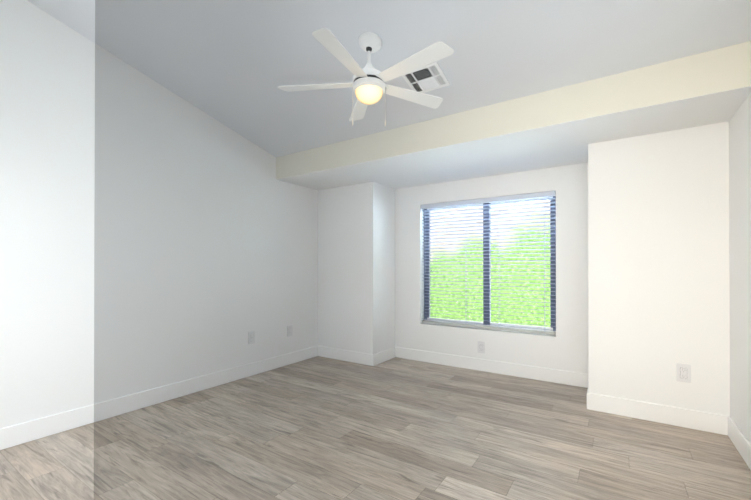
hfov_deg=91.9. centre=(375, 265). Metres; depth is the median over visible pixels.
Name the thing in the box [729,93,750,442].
wall
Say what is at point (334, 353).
baseboard
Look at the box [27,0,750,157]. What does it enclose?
ceiling
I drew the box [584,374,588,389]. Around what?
baseboard
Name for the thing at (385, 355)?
baseboard
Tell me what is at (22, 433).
baseboard
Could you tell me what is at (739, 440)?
baseboard
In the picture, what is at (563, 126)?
soffit
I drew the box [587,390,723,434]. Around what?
baseboard
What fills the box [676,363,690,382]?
outlet
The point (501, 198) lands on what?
window blind
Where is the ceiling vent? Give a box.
[402,61,449,92]
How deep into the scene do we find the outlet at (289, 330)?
4.83 m
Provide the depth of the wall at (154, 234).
3.20 m
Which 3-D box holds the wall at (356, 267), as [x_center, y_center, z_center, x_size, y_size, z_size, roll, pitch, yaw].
[-0.224,0.104,5.334,0.970,2.410,0.760,0,0,34]
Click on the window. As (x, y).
(427, 317)
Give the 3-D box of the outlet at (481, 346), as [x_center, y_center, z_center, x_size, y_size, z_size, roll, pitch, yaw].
[1.315,1.014,4.516,0.091,0.146,0.008,0,0,34]
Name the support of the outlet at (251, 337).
attached to the wall at (154, 234)
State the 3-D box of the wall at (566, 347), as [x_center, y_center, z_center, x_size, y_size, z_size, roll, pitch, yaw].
[1.350,0.102,4.621,2.440,2.410,0.200,0,0,34]
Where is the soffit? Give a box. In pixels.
[276,41,750,189]
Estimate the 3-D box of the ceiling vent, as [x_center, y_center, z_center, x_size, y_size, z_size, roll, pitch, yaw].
[0.405,-1.506,2.930,0.310,0.072,0.264,0,0,34]
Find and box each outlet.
[248,331,254,343]
[287,325,292,336]
[478,341,484,353]
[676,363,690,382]
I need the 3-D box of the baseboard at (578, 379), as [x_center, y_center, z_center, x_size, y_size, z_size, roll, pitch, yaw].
[1.289,1.231,4.525,2.440,0.150,0.020,0,0,34]
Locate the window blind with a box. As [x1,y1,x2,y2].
[421,191,555,334]
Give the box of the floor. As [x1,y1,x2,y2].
[0,356,750,499]
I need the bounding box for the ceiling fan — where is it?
[278,28,453,125]
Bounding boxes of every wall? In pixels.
[0,0,317,428]
[318,182,394,353]
[395,163,588,373]
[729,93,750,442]
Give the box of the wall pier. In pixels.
[588,121,729,415]
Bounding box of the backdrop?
[430,200,550,326]
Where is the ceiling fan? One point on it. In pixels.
(368, 85)
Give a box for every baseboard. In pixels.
[0,346,315,449]
[316,346,375,365]
[376,347,395,364]
[396,347,587,386]
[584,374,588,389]
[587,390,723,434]
[724,415,750,469]
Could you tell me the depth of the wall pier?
3.01 m
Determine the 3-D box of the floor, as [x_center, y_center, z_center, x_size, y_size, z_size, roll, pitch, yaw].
[-0.179,1.358,2.355,4.745,0.120,5.660,0,0,34]
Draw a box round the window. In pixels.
[424,196,555,334]
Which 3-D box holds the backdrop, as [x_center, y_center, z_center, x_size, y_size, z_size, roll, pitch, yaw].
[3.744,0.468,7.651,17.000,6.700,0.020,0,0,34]

